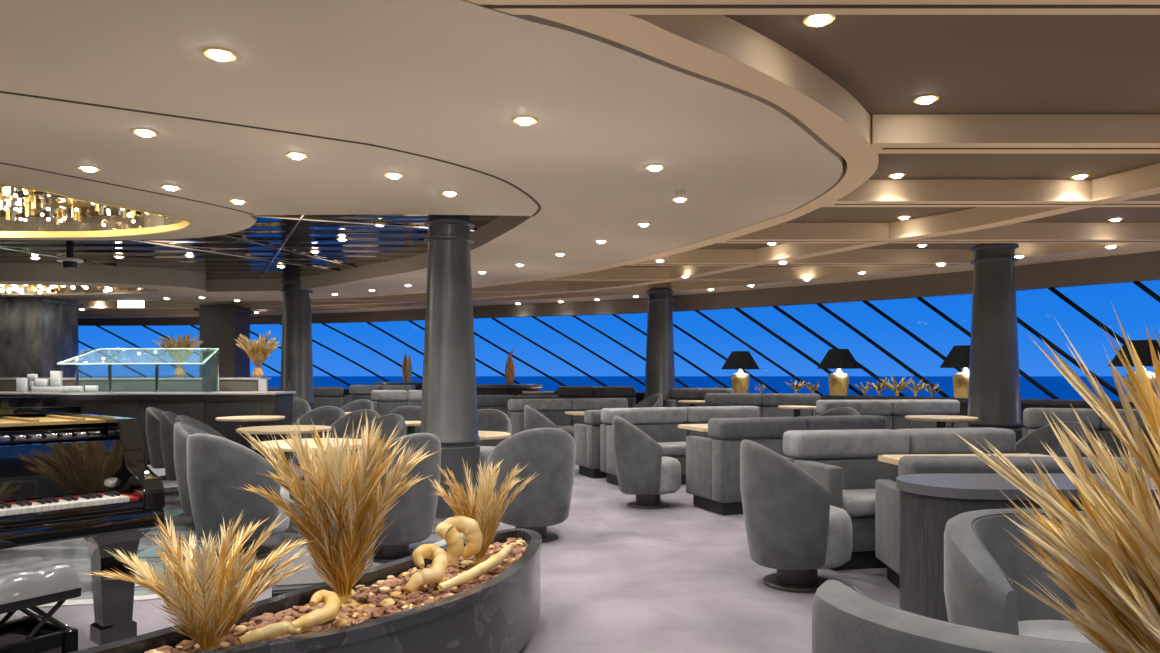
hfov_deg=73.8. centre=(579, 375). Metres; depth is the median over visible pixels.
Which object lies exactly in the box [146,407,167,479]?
tub chair
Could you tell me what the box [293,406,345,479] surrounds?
tub chair
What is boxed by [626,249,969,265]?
ceiling beam
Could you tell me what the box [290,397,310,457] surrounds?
tub chair
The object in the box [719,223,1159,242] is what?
ceiling beam
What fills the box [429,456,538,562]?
dried grass
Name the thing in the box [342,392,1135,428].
wall
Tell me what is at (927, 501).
table
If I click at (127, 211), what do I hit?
trim
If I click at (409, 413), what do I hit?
tub chair
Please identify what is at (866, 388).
dried plant
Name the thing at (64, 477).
grand piano
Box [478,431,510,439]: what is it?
round table
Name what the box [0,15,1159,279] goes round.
ceiling
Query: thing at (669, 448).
seat cushion
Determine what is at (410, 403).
cushion
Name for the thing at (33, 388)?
box
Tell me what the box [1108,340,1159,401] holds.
table lamp
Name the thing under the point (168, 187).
recessed light
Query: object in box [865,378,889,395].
dried plant
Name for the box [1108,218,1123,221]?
recessed light
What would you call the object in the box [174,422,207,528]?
tub chair
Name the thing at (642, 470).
tub chair
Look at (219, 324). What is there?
pillar
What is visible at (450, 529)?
driftwood
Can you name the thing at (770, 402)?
sofa
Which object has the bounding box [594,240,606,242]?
recessed light
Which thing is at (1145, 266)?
trim
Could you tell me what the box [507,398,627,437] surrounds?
sofa
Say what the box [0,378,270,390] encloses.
shelf
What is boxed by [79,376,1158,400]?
sea
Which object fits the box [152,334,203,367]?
leaf spray
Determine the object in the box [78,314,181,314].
trim
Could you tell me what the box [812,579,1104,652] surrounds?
armchair
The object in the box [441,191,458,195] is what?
recessed light
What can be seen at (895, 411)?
sofa
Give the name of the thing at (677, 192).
smoke detector
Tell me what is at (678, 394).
sofa
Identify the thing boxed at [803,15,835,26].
recessed light
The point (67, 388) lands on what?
box
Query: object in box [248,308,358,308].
trim
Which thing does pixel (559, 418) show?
cushion
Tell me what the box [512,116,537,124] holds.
recessed light
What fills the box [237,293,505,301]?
ceiling beam
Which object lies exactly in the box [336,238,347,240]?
recessed light
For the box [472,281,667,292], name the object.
ceiling beam
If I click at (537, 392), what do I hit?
table
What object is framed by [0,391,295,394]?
countertop
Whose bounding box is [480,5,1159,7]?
trim
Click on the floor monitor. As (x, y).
(306, 577)
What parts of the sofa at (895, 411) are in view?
armrest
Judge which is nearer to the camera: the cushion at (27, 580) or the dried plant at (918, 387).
the cushion at (27, 580)
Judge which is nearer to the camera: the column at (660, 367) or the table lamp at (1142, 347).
the table lamp at (1142, 347)
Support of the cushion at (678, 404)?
on the sofa at (678, 394)
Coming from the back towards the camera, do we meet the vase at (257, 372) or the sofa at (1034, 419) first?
the vase at (257, 372)
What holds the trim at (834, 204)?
attached to the ceiling beam at (870, 191)
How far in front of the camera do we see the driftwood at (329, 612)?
2.57 m
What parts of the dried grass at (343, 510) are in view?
crown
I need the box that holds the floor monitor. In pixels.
[272,545,372,596]
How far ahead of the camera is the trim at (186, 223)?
7.67 m
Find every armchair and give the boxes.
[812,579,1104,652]
[944,508,1098,643]
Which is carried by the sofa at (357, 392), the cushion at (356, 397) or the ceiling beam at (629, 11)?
the cushion at (356, 397)
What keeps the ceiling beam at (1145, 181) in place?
attached to the ceiling at (975, 64)
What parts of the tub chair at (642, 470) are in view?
backrest, seat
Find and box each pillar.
[0,297,82,377]
[194,304,253,377]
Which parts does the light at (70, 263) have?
stem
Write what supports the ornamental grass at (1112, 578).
in the plant pot
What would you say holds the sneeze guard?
on the bar counter at (205, 407)
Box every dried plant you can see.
[755,384,764,393]
[784,379,809,393]
[804,381,822,393]
[855,383,872,395]
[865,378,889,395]
[878,375,913,396]
[903,379,927,396]
[924,383,942,396]
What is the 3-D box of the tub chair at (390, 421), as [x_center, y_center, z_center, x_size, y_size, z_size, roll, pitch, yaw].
[-2.020,0.815,7.456,0.670,0.870,0.655,0,0,35]
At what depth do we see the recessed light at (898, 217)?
7.71 m
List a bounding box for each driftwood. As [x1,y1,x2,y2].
[239,621,301,644]
[290,590,340,629]
[403,544,447,593]
[435,516,482,564]
[437,543,513,590]
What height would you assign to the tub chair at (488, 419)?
0.870 m
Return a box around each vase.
[174,368,185,377]
[252,368,263,377]
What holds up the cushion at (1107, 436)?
on the sofa at (1034, 419)
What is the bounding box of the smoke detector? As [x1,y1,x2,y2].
[674,190,685,195]
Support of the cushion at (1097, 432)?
on the sofa at (1034, 419)
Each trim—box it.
[0,91,540,215]
[0,162,252,214]
[0,183,193,237]
[0,210,476,277]
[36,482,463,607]
[78,251,1159,325]
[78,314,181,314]
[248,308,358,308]
[344,389,1134,406]
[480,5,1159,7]
[634,264,958,264]
[727,241,1159,241]
[834,204,1159,204]
[882,148,1159,148]
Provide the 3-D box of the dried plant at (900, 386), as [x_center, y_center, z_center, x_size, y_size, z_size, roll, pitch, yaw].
[4.428,0.132,10.886,0.504,0.317,0.465,0,0,0]
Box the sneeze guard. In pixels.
[57,348,218,391]
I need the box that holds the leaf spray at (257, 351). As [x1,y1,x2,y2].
[234,331,279,367]
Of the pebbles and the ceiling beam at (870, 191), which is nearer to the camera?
the pebbles
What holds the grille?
attached to the floor monitor
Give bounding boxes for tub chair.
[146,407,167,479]
[160,411,179,491]
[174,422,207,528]
[175,415,226,438]
[187,433,289,560]
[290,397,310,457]
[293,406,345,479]
[324,410,379,471]
[340,399,374,411]
[346,414,405,454]
[369,433,440,563]
[389,406,420,434]
[477,409,511,476]
[487,428,575,542]
[524,405,558,429]
[613,416,680,508]
[634,393,662,407]
[740,439,851,592]
[819,407,859,415]
[1011,422,1091,456]
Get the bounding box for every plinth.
[373,382,422,389]
[476,384,542,395]
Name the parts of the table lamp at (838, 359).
lamp shade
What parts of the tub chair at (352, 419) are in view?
backrest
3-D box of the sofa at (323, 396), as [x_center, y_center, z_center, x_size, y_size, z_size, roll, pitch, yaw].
[-4.667,0.725,14.443,0.516,1.050,0.515,0,0,0]
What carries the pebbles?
on the planter
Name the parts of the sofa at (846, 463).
armrest, backrest, seat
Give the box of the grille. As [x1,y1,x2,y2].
[276,547,368,585]
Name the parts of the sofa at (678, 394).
armrest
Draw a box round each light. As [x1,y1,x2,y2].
[56,246,82,269]
[77,165,100,171]
[131,128,158,136]
[160,185,181,190]
[202,47,236,61]
[229,199,246,203]
[285,152,308,158]
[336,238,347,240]
[384,172,403,178]
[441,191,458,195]
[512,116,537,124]
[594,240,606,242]
[637,223,650,226]
[645,164,664,170]
[671,197,688,201]
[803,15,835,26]
[888,173,906,177]
[896,216,911,219]
[913,95,938,103]
[1070,174,1089,178]
[1104,245,1118,248]
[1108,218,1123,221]
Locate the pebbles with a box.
[144,538,526,652]
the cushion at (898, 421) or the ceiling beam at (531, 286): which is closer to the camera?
the cushion at (898, 421)
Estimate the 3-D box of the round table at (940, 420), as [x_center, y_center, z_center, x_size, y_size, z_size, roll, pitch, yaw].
[3.900,0.845,8.350,0.720,0.810,0.720,0,0,0]
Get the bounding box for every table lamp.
[721,351,759,392]
[817,349,860,395]
[940,345,969,397]
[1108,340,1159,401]
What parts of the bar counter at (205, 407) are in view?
panel, panel, panel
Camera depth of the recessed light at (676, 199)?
6.13 m
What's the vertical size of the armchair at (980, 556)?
0.760 m
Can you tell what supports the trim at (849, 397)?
attached to the wall
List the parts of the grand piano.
lid, lid, gold frame, hinge plate, leg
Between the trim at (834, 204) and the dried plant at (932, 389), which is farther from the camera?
the dried plant at (932, 389)
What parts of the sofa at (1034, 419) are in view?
armrest, backrest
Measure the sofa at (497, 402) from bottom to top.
0.940 m
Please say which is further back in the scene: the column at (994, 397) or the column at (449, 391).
the column at (994, 397)
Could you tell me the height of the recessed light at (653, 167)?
0.026 m
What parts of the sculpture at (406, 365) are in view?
blade, blade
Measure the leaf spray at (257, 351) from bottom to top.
0.640 m
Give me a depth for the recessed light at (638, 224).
7.14 m
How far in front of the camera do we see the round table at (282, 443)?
6.27 m
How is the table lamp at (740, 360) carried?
on the trim at (849, 397)
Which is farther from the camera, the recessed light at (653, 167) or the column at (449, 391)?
the column at (449, 391)
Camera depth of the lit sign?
14.57 m
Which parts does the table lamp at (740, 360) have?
lamp shade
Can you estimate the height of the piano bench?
0.565 m
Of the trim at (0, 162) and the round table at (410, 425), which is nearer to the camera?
the trim at (0, 162)
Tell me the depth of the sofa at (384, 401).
13.04 m
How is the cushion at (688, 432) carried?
on the sofa at (661, 424)
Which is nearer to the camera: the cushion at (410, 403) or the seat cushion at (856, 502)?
the seat cushion at (856, 502)
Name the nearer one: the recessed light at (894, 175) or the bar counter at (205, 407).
the recessed light at (894, 175)
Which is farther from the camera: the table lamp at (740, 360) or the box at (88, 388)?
the table lamp at (740, 360)
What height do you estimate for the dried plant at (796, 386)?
0.241 m
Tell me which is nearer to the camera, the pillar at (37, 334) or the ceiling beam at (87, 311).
the pillar at (37, 334)
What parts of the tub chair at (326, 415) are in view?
seat, backrest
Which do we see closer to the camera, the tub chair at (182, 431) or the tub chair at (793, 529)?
the tub chair at (793, 529)
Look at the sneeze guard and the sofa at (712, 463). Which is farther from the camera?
the sneeze guard
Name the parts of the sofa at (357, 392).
armrest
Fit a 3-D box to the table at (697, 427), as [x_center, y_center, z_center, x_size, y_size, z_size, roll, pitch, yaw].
[1.715,0.892,8.374,1.150,0.715,0.720,0,0,-17]
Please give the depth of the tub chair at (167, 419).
8.18 m
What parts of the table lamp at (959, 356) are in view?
lamp shade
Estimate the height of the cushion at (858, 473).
0.310 m
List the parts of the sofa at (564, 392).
backrest, armrest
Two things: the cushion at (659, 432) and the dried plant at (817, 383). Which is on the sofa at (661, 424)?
the cushion at (659, 432)
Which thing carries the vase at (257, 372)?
on the shelf
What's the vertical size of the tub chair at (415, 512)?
0.870 m
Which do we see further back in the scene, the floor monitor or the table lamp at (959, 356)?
the table lamp at (959, 356)
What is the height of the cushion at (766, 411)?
0.345 m
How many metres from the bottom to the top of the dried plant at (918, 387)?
0.254 m
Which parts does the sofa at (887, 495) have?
armrest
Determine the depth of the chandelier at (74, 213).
7.32 m
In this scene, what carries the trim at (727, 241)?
attached to the ceiling beam at (783, 231)
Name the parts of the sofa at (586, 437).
armrest, backrest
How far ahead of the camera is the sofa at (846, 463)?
5.39 m
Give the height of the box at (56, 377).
0.210 m
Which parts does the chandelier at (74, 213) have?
gold rod, gold rod, crystal rod, crystal rod, crystal rod, gold rod, gold rod, crystal rod, crystal rod, gold rod, crystal rod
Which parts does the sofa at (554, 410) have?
armrest, backrest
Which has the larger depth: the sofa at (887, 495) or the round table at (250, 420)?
the round table at (250, 420)
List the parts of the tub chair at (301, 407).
backrest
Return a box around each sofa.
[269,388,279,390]
[313,387,345,407]
[346,385,415,403]
[371,390,421,415]
[477,395,558,414]
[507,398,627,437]
[557,386,635,407]
[574,410,606,477]
[600,406,758,485]
[666,388,733,406]
[686,415,886,514]
[705,393,820,416]
[783,427,1015,570]
[816,399,966,429]
[875,456,1159,588]
[1022,408,1159,457]
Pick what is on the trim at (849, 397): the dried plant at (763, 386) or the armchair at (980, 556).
the dried plant at (763, 386)
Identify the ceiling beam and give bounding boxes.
[78,163,1159,308]
[78,300,365,307]
[78,309,194,313]
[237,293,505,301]
[467,0,1159,14]
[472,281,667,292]
[537,267,808,280]
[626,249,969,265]
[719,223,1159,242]
[823,180,1159,206]
[871,114,1159,153]
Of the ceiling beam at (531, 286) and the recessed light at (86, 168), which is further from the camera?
the ceiling beam at (531, 286)
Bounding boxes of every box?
[16,378,28,391]
[27,374,37,386]
[31,386,64,391]
[35,379,48,386]
[50,371,62,385]
[65,386,82,391]
[85,385,97,391]
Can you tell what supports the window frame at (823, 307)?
in the wall
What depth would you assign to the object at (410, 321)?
15.52 m
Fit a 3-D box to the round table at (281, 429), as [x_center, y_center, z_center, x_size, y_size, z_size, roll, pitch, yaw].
[-3.129,0.900,8.200,0.950,0.700,0.950,0,0,0]
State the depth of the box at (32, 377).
10.87 m
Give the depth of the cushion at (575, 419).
12.33 m
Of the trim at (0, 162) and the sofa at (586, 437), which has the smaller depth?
the trim at (0, 162)
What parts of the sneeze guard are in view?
pane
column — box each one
[280,277,314,409]
[420,215,479,517]
[644,288,674,406]
[966,243,1022,441]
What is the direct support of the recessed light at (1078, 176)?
in the ceiling at (975, 64)
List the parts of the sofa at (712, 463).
armrest, backrest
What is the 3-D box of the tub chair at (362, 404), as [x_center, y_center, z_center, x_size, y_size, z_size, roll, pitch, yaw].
[-3.610,0.815,12.307,0.670,0.870,0.655,0,0,15]
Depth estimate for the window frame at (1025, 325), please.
9.50 m
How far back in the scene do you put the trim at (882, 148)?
4.80 m
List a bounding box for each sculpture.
[402,354,411,381]
[505,350,514,383]
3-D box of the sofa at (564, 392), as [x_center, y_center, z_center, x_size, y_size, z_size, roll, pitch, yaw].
[0.268,0.715,13.412,1.366,1.070,0.415,0,0,13]
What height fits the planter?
0.430 m
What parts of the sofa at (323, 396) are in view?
backrest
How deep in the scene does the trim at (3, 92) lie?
4.43 m
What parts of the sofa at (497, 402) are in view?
backrest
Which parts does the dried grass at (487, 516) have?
crown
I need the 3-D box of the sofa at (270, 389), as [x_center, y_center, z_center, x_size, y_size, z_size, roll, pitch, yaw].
[-5.740,0.730,13.758,0.763,1.040,0.515,0,0,0]
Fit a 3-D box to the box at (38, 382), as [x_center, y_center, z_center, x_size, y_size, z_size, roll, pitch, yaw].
[-7.580,0.098,10.890,0.154,0.112,0.060,0,0,0]
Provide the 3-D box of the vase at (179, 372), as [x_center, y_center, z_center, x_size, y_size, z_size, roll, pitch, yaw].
[-6.132,-0.052,11.850,0.180,0.150,0.180,0,0,0]
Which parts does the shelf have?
shelf, post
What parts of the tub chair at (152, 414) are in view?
backrest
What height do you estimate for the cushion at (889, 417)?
0.305 m
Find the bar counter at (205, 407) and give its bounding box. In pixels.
[0,391,295,463]
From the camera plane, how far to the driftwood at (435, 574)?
3.10 m
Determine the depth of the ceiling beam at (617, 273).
11.29 m
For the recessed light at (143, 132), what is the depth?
4.44 m
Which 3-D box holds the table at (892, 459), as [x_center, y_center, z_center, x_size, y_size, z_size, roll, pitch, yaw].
[2.600,0.892,4.991,1.150,0.715,0.620,0,0,-5]
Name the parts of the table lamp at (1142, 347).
lamp shade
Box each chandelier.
[0,186,167,225]
[0,285,140,293]
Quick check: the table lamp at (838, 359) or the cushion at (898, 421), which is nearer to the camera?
the cushion at (898, 421)
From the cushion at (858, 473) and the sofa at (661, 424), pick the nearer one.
the cushion at (858, 473)
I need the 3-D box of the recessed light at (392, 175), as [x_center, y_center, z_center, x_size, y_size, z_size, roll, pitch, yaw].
[-1.305,-1.398,5.423,0.140,0.026,0.140,0,0,0]
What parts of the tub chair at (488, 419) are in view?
seat, backrest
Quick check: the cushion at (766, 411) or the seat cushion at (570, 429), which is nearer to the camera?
the cushion at (766, 411)
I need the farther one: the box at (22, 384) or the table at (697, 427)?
the box at (22, 384)
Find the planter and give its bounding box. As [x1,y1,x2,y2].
[69,528,541,652]
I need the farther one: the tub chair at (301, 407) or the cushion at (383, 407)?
the cushion at (383, 407)
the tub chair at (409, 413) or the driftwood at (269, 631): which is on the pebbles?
the driftwood at (269, 631)
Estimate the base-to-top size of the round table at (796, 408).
0.845 m
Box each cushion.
[0,556,82,604]
[354,395,371,400]
[377,401,406,415]
[408,401,421,406]
[521,411,570,425]
[558,426,573,434]
[563,397,593,398]
[571,410,586,425]
[633,423,686,442]
[658,441,685,455]
[677,400,699,406]
[686,422,709,437]
[762,407,812,416]
[810,458,897,489]
[843,489,874,516]
[877,415,891,428]
[892,415,951,429]
[1091,430,1099,456]
[1100,430,1159,457]
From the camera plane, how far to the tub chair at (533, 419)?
9.87 m
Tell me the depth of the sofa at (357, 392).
14.70 m
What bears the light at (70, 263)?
hanging from the ceiling at (975, 64)
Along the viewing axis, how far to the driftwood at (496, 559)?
3.18 m
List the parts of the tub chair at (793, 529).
backrest, seat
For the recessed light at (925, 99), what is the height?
0.026 m
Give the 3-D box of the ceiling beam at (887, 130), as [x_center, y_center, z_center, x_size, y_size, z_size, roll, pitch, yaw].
[4.979,-1.513,4.810,6.397,0.194,0.220,0,0,0]
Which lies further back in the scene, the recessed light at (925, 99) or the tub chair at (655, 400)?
the tub chair at (655, 400)
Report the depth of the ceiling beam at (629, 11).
2.98 m
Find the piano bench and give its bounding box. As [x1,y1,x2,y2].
[0,556,82,652]
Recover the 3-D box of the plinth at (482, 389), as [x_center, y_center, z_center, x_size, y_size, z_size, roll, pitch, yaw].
[-1.459,0.700,14.100,1.560,1.100,0.936,0,0,0]
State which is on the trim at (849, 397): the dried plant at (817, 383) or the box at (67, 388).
the dried plant at (817, 383)
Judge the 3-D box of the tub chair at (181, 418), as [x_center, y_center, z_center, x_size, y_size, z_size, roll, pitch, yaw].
[-3.558,0.815,7.499,0.655,0.870,0.670,0,0,-10]
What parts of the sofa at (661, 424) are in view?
armrest, backrest, seat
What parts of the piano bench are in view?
scissor arm, leg, frame, scissor arm, leg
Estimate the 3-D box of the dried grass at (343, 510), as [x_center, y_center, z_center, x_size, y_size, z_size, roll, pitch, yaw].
[-0.932,0.509,2.943,0.775,0.761,0.777,0,0,0]
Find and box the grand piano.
[0,397,164,644]
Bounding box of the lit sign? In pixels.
[118,301,143,307]
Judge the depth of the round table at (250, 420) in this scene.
10.25 m
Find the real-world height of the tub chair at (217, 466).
0.870 m
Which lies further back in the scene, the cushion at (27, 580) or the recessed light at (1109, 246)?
the recessed light at (1109, 246)
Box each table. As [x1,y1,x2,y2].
[216,415,284,451]
[236,425,331,496]
[252,438,360,532]
[405,421,420,434]
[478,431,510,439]
[522,391,553,394]
[565,411,584,414]
[678,400,704,406]
[678,424,707,431]
[778,405,815,416]
[878,453,1051,464]
[896,473,1159,621]
[905,415,977,427]
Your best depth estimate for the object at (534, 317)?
14.55 m
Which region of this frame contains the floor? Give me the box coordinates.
[0,458,899,652]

